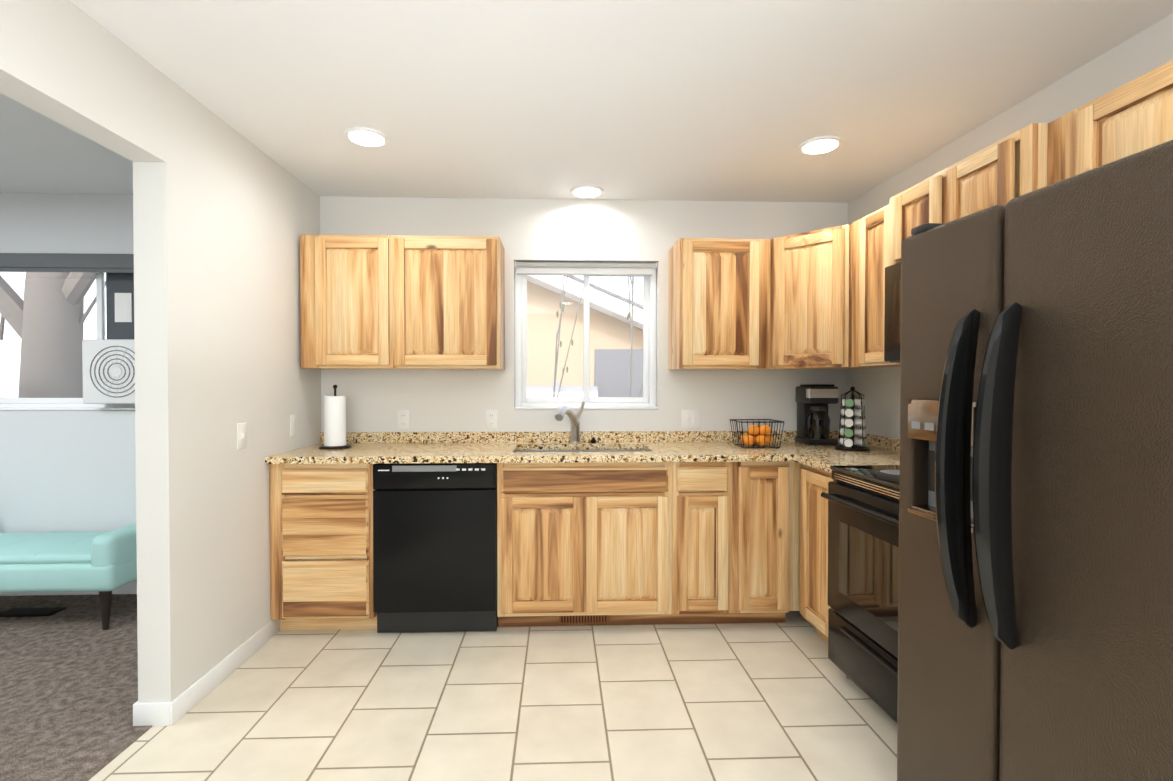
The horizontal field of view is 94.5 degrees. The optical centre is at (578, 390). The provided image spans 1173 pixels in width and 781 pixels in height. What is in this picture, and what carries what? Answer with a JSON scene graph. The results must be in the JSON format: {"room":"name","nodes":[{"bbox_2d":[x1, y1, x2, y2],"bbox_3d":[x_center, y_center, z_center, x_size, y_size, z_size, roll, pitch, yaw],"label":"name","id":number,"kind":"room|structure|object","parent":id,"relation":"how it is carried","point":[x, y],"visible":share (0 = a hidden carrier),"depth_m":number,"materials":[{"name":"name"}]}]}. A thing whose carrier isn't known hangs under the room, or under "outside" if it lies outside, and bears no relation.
{"room":"kitchen","nodes":[
{"label":"kitchen","id":0,"kind":"room"},
{"bbox_2d":[0,253,133,272],"bbox_3d":[-3.053,-0.762,3.243,1.330,0.110,0.026,0,1,-2],"label":"roller blind","id":1,"kind":"object","parent":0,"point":[64,262],"visible":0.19,"depth_m":3.23,"materials":[{"name":"grey"}]},
{"bbox_2d":[0,272,134,410],"bbox_3d":[-3.071,-0.343,3.332,1.316,0.926,0.134,0,1,-2],"label":"living room window","id":2,"kind":"structure","parent":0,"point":[35,404],"depth_m":3.34,"materials":[{"name":"glass"}]},
{"bbox_2d":[82,273,134,403],"bbox_3d":[-2.691,-0.344,3.372,0.471,0.842,0.370,0,1,-2],"label":"air conditioner unit","id":3,"kind":"object","parent":2,"relation":"attached to","point":[108,366],"visible":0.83,"depth_m":3.19,"materials":[{"name":"white plastic"}]},
{"bbox_2d":[0,580,136,595],"bbox_3d":[-3.935,1.194,3.245,4.485,0.081,0.015,0,1,-2],"label":"baseboard","id":4,"kind":"structure","parent":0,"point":[130,588],"depth_m":3.28,"materials":[{"name":"white wood"}]},
{"bbox_2d":[0,594,151,780],"bbox_3d":[-3.901,1.294,0.564,4.725,0.054,5.680,0,1,-2],"label":"floor","id":5,"kind":"structure","parent":0,"point":[68,686],"depth_m":2.28,"materials":[{"name":"grey carpet"}]},
{"bbox_2d":[0,607,66,616],"bbox_3d":[-3.049,1.232,3.019,0.300,0.009,0.110,0,1,-2],"label":"floor vent","id":6,"kind":"object","parent":5,"relation":"in","point":[31,612],"visible":1,"depth_m":3.01,"materials":[{"name":"brown metal"}]},
{"bbox_2d":[0,523,136,629],"bbox_3d":[-3.213,0.909,2.980,1.670,0.655,0.510,0,1,-2],"label":"bench","id":7,"kind":"object","parent":5,"relation":"on","point":[104,564],"visible":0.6,"depth_m":2.77,"materials":[{"name":"teal fabric"}]},
{"bbox_2d":[0,0,323,702],"bbox_3d":[-1.541,0.060,0.631,0.120,2.420,5.370,0,1,-2],"label":"wall","id":8,"kind":"structure","parent":0,"point":[210,220],"depth_m":2.29,"materials":[{"name":"white paint"}]},
{"bbox_2d":[133,701,162,725],"bbox_3d":[-1.678,1.203,2.656,0.015,0.085,1.272,0,1,-2],"label":"baseboard","id":9,"kind":"structure","parent":8,"relation":"attached to","point":[143,713],"depth_m":2.02,"materials":[{"name":"white wood"}]},
{"bbox_2d":[163,620,279,725],"bbox_3d":[-1.538,1.206,2.415,0.015,0.085,0.782,0,1,-2],"label":"baseboard","id":10,"kind":"structure","parent":8,"relation":"attached to","point":[174,711],"depth_m":2.29,"materials":[{"name":"white wood"}]},
{"bbox_2d":[237,423,246,448],"bbox_3d":[-1.538,0.207,2.487,0.012,0.116,0.072,0,1,-2],"label":"switch plate","id":11,"kind":"object","parent":8,"relation":"attached to","point":[241,435],"visible":1,"depth_m":2.48,"materials":[{"name":"white plastic"}]},
{"bbox_2d":[290,414,296,435],"bbox_3d":[-1.558,0.189,2.967,0.006,0.116,0.072,0,1,-2],"label":"electrical outlet plate","id":12,"kind":"object","parent":8,"relation":"attached to","point":[293,425],"visible":1,"depth_m":2.96,"materials":[{"name":"white plastic"}]},
{"bbox_2d":[88,611,896,780],"bbox_3d":[0.376,1.294,0.713,3.834,0.050,5.680,0,1,-2],"label":"floor","id":13,"kind":"structure","parent":0,"point":[787,700],"depth_m":2.11,"materials":[{"name":"beige tile"}]},
{"bbox_2d":[269,464,376,629],"bbox_3d":[-1.303,0.800,3.026,0.514,0.880,0.622,0,1,-2],"label":"base cabinet","id":14,"kind":"object","parent":13,"relation":"on","point":[321,515],"depth_m":2.72,"materials":[{"name":"brown wood"}]},
{"bbox_2d":[265,431,898,463],"bbox_3d":[0.094,0.309,3.052,3.312,0.101,0.658,0,1,-2],"label":"countertop","id":15,"kind":"structure","parent":14,"relation":"on","point":[505,447],"depth_m":3.08,"materials":[{"name":"beige stone"}]},
{"bbox_2d":[318,385,351,448],"bbox_3d":[-1.375,0.145,3.069,0.176,0.357,0.176,0,1,-2],"label":"paper towel holder","id":16,"kind":"object","parent":15,"relation":"on","point":[335,432],"visible":1,"depth_m":3.02,"materials":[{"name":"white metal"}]},
{"bbox_2d":[555,402,595,443],"bbox_3d":[-0.012,0.196,3.198,0.252,0.253,0.296,0,1,-2],"label":"kitchen faucet","id":17,"kind":"object","parent":15,"relation":"on","point":[574,421],"visible":0.98,"depth_m":3.28,"materials":[{"name":"silver metal"}]},
{"bbox_2d":[517,450,644,492],"bbox_3d":[0.020,0.501,3.077,0.790,0.280,0.420,0,1,-2],"label":"double-bowl sink","id":18,"kind":"object","parent":15,"relation":"in","point":[580,451],"visible":0.08,"depth_m":3.26,"materials":[{"name":"silver metal"}]},
{"bbox_2d":[730,419,783,447],"bbox_3d":[1.024,0.247,3.124,0.246,0.151,0.206,0,1,-2],"label":"wire basket","id":19,"kind":"object","parent":15,"relation":"on","point":[759,422],"visible":0.81,"depth_m":3.04,"materials":[{"name":"black metal"}]},
{"bbox_2d":[740,425,772,445],"bbox_3d":[1.029,0.255,3.125,0.188,0.119,0.144,0,1,-2],"label":"oranges","id":20,"kind":"object","parent":19,"relation":"in","point":[760,441],"visible":0.9,"depth_m":3.08,"materials":[{"name":"orange food"}]},
{"bbox_2d":[795,384,838,444],"bbox_3d":[1.430,0.142,3.287,0.200,0.358,0.201,0,1,-2],"label":"coffee maker","id":21,"kind":"object","parent":15,"relation":"on","point":[813,401],"visible":0.98,"depth_m":3.21,"materials":[{"name":"black plastic"}]},
{"bbox_2d":[835,386,869,451],"bbox_3d":[1.500,0.151,2.970,0.170,0.347,0.170,0,1,-2],"label":"carousel","id":22,"kind":"object","parent":15,"relation":"on","point":[851,432],"visible":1,"depth_m":2.94,"materials":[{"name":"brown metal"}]},
{"bbox_2d":[373,463,497,632],"bbox_3d":[-0.735,0.803,3.028,0.615,0.876,0.604,0,1,-2],"label":"dishwasher","id":23,"kind":"object","parent":13,"relation":"on","point":[434,547],"visible":0.94,"depth_m":2.73,"materials":[{"name":"black metal"}]},
{"bbox_2d":[645,462,744,624],"bbox_3d":[0.632,0.799,3.094,0.396,0.880,0.622,0,1,-2],"label":"base cabinet","id":24,"kind":"object","parent":13,"relation":"on","point":[695,511],"depth_m":2.79,"materials":[{"name":"brown wood"}]},
{"bbox_2d":[745,461,792,622],"bbox_3d":[0.910,0.799,3.103,0.326,0.880,0.622,0,1,-2],"label":"base cabinet","id":25,"kind":"object","parent":13,"relation":"on","point":[768,485],"depth_m":2.80,"materials":[{"name":"brown wood"}]},
{"bbox_2d":[793,461,804,610],"bbox_3d":[1.361,0.799,3.119,0.689,0.880,0.622,0,1,-2],"label":"base cabinet","id":26,"kind":"object","parent":13,"relation":"on","point":[797,466],"depth_m":2.84,"materials":[{"name":"brown wood"}]},
{"bbox_2d":[800,464,835,642],"bbox_3d":[1.447,0.805,2.613,0.636,0.879,0.392,0,1,-2],"label":"base cabinet","id":27,"kind":"object","parent":13,"relation":"on","point":[814,607],"visible":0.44,"depth_m":2.61,"materials":[{"name":"brown wood"}]},
{"bbox_2d":[789,439,899,472],"bbox_3d":[1.431,0.315,2.589,0.672,0.101,0.360,0,1,-2],"label":"countertop","id":28,"kind":"structure","parent":27,"relation":"on","point":[882,451],"depth_m":2.78,"materials":[{"name":"beige stone"}]},
{"bbox_2d":[821,465,899,721],"bbox_3d":[1.431,0.703,2.041,0.754,1.100,0.787,0,1,-2],"label":"range","id":29,"kind":"object","parent":13,"relation":"on","point":[863,532],"visible":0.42,"depth_m":2.12,"materials":[{"name":"black metal"}]},
{"bbox_2d":[897,140,1172,780],"bbox_3d":[1.305,0.405,1.197,0.891,1.717,0.838,0,1,-7],"label":"refrigerator","id":30,"kind":"object","parent":13,"relation":"on","point":[1035,604],"visible":1,"depth_m":1.14,"materials":[{"name":"brown metal"}]},
{"bbox_2d":[320,196,843,431],"bbox_3d":[-2.257,0.026,3.372,8.209,2.420,0.150,0,1,-2],"label":"wall","id":31,"kind":"structure","parent":0,"point":[529,230],"depth_m":3.37,"materials":[{"name":"white paint"}]},
{"bbox_2d":[300,234,504,369],"bbox_3d":[-0.997,-0.496,3.169,1.099,0.740,0.325,0,1,-2],"label":"upper cabinet","id":32,"kind":"object","parent":31,"relation":"attached to","point":[387,302],"visible":1,"depth_m":3.01,"materials":[{"name":"brown wood"}]},
{"bbox_2d":[397,410,408,428],"bbox_3d":[-1.076,0.179,3.336,0.072,0.116,0.007,0,1,-2],"label":"electrical outlet plate","id":33,"kind":"object","parent":31,"relation":"attached to","point":[402,419],"visible":1,"depth_m":3.33,"materials":[{"name":"white plastic"}]},
{"bbox_2d":[486,410,497,428],"bbox_3d":[-0.536,0.179,3.355,0.072,0.116,0.007,0,1,-2],"label":"electrical outlet plate","id":34,"kind":"object","parent":31,"relation":"attached to","point":[491,419],"visible":1,"depth_m":3.35,"materials":[{"name":"white plastic"}]},
{"bbox_2d":[514,267,657,409],"bbox_3d":[0.047,-0.344,3.441,0.896,0.926,0.134,0,1,-2],"label":"kitchen window","id":35,"kind":"structure","parent":31,"relation":"in","point":[645,401],"depth_m":3.45,"materials":[{"name":"clear glass"}]},
{"bbox_2d":[515,261,656,373],"bbox_3d":[0.049,-0.367,3.408,0.892,0.877,0.034,0,1,-2],"label":"blinds","id":36,"kind":"object","parent":35,"relation":"attached to","point":[570,268],"visible":0.98,"depth_m":3.40,"materials":[{"name":"grey plastic"}]},
{"bbox_2d":[682,410,699,427],"bbox_3d":[0.706,0.178,3.395,0.118,0.116,0.014,0,1,-2],"label":"switch plate","id":37,"kind":"object","parent":31,"relation":"attached to","point":[690,418],"visible":1,"depth_m":3.40,"materials":[{"name":"white plastic"}]},
{"bbox_2d":[668,238,770,369],"bbox_3d":[0.830,-0.497,3.233,0.524,0.740,0.325,0,1,-2],"label":"upper cabinet","id":38,"kind":"object","parent":31,"relation":"attached to","point":[719,303],"visible":1,"depth_m":3.08,"materials":[{"name":"brown wood"}]},
{"bbox_2d":[559,615,609,623],"bbox_3d":[0.033,1.197,2.859,0.270,0.064,0.006,0,1,-2],"label":"air vent","id":39,"kind":"object","parent":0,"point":[585,619],"visible":0.6,"depth_m":2.86,"materials":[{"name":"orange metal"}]},
{"bbox_2d":[0,0,1172,202],"bbox_3d":[-1.986,-1.200,0.600,8.559,0.100,5.680,0,1,-2],"label":"ceiling","id":40,"kind":"structure","parent":0,"point":[704,100],"depth_m":2.08,"materials":[{"name":"white paint"}]},
{"bbox_2d":[344,127,388,147],"bbox_3d":[-0.978,-1.167,2.507,0.196,0.010,0.196,0,1,-2],"label":"recessed light","id":41,"kind":"object","parent":40,"relation":"in","point":[367,137],"visible":0.98,"depth_m":2.49,"materials":[{"name":"white plastic"}]},
{"bbox_2d":[571,185,602,197],"bbox_3d":[0.051,-1.176,3.213,0.196,0.010,0.196,0,1,-2],"label":"recessed light","id":42,"kind":"object","parent":40,"relation":"in","point":[587,191],"visible":0.98,"depth_m":3.19,"materials":[{"name":"white plastic"}]},
{"bbox_2d":[798,135,842,154],"bbox_3d":[1.155,-1.168,2.591,0.196,0.010,0.196,0,1,-2],"label":"recessed light","id":43,"kind":"object","parent":40,"relation":"in","point":[819,145],"visible":1,"depth_m":2.57,"materials":[{"name":"white plastic"}]},
{"bbox_2d":[844,13,1172,438],"bbox_3d":[1.986,0.059,0.755,0.398,2.420,5.370,0,1,-2],"label":"wall","id":44,"kind":"structure","parent":0,"point":[1151,48],"depth_m":2.29,"materials":[{"name":"white paint"}]},
{"bbox_2d":[758,224,899,369],"bbox_3d":[1.402,-0.495,3.112,0.607,0.740,0.607,0,1,-2],"label":"upper cabinet","id":45,"kind":"object","parent":44,"relation":"attached to","point":[810,300],"visible":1,"depth_m":2.92,"materials":[{"name":"brown wood"}]},
{"bbox_2d":[852,209,899,366],"bbox_3d":[1.581,-0.489,2.622,0.366,0.740,0.382,0,1,-2],"label":"upper cabinet","id":46,"kind":"object","parent":44,"relation":"attached to","point":[868,285],"depth_m":2.65,"materials":[{"name":"brown wood"}]},
{"bbox_2d":[876,183,919,271],"bbox_3d":[1.590,-0.702,2.248,0.431,0.305,0.386,0,1,-2],"label":"upper cabinet","id":47,"kind":"object","parent":44,"relation":"attached to","point":[897,219],"depth_m":2.34,"materials":[{"name":"brown wood"}]},
{"bbox_2d":[884,262,900,362],"bbox_3d":[1.583,-0.332,2.039,0.468,0.425,0.771,0,1,-2],"label":"microwave","id":48,"kind":"object","parent":47,"relation":"attached to","point":[892,330],"visible":0.12,"depth_m":2.34,"materials":[{"name":"black metal"}]},
{"bbox_2d":[920,124,1031,224],"bbox_3d":[1.601,-0.699,1.942,0.431,0.305,0.429,0,1,-2],"label":"upper cabinet","id":49,"kind":"object","parent":44,"relation":"attached to","point":[1000,172],"depth_m":1.90,"materials":[{"name":"brown wood"}]},
{"bbox_2d":[1032,60,1172,190],"bbox_3d":[1.668,-0.693,1.515,0.445,0.305,0.520,0,1,-2],"label":"upper cabinet","id":50,"kind":"object","parent":44,"relation":"attached to","point":[1134,116],"depth_m":1.53,"materials":[{"name":"brown wood"}]},
{"label":"outside","id":51,"kind":"structure","parent":0,"visible":0},
{"bbox_3d":[-1.003,1.496,31.839,80.000,0.020,56.120,0,1,-2],"label":"ground","id":52,"kind":"structure","parent":51,"visible":0},
{"bbox_2d":[0,272,105,397],"bbox_3d":[-5.376,-1.241,5.177,2.890,6.126,0.555,0,1,-2],"label":"tree","id":53,"kind":"object","parent":52,"relation":"on","point":[63,297],"depth_m":5.07,"materials":[{"name":"grey plant"}]},
{"bbox_2d":[527,349,642,396],"bbox_3d":[-1.378,0.635,6.738,9.500,2.320,0.640,0,1,-2],"label":"fence","id":54,"kind":"object","parent":52,"relation":"on","point":[616,381],"depth_m":6.91,"materials":[{"name":"grey"}]},
{"bbox_2d":[527,275,642,385],"bbox_3d":[-0.082,-1.071,9.704,11.500,5.660,0.960,0,1,-2],"label":"neighbouring house","id":55,"kind":"structure","parent":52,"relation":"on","point":[596,291],"depth_m":9.87,"materials":[{"name":"beige paint"}]},
{"bbox_2d":[553,275,642,396],"bbox_3d":[0.812,-1.494,6.130,3.232,6.593,2.809,0,1,-2],"label":"tree","id":56,"kind":"object","parent":52,"relation":"on","point":[630,313],"depth_m":5.58,"materials":[{"name":"grey"}]}
]}

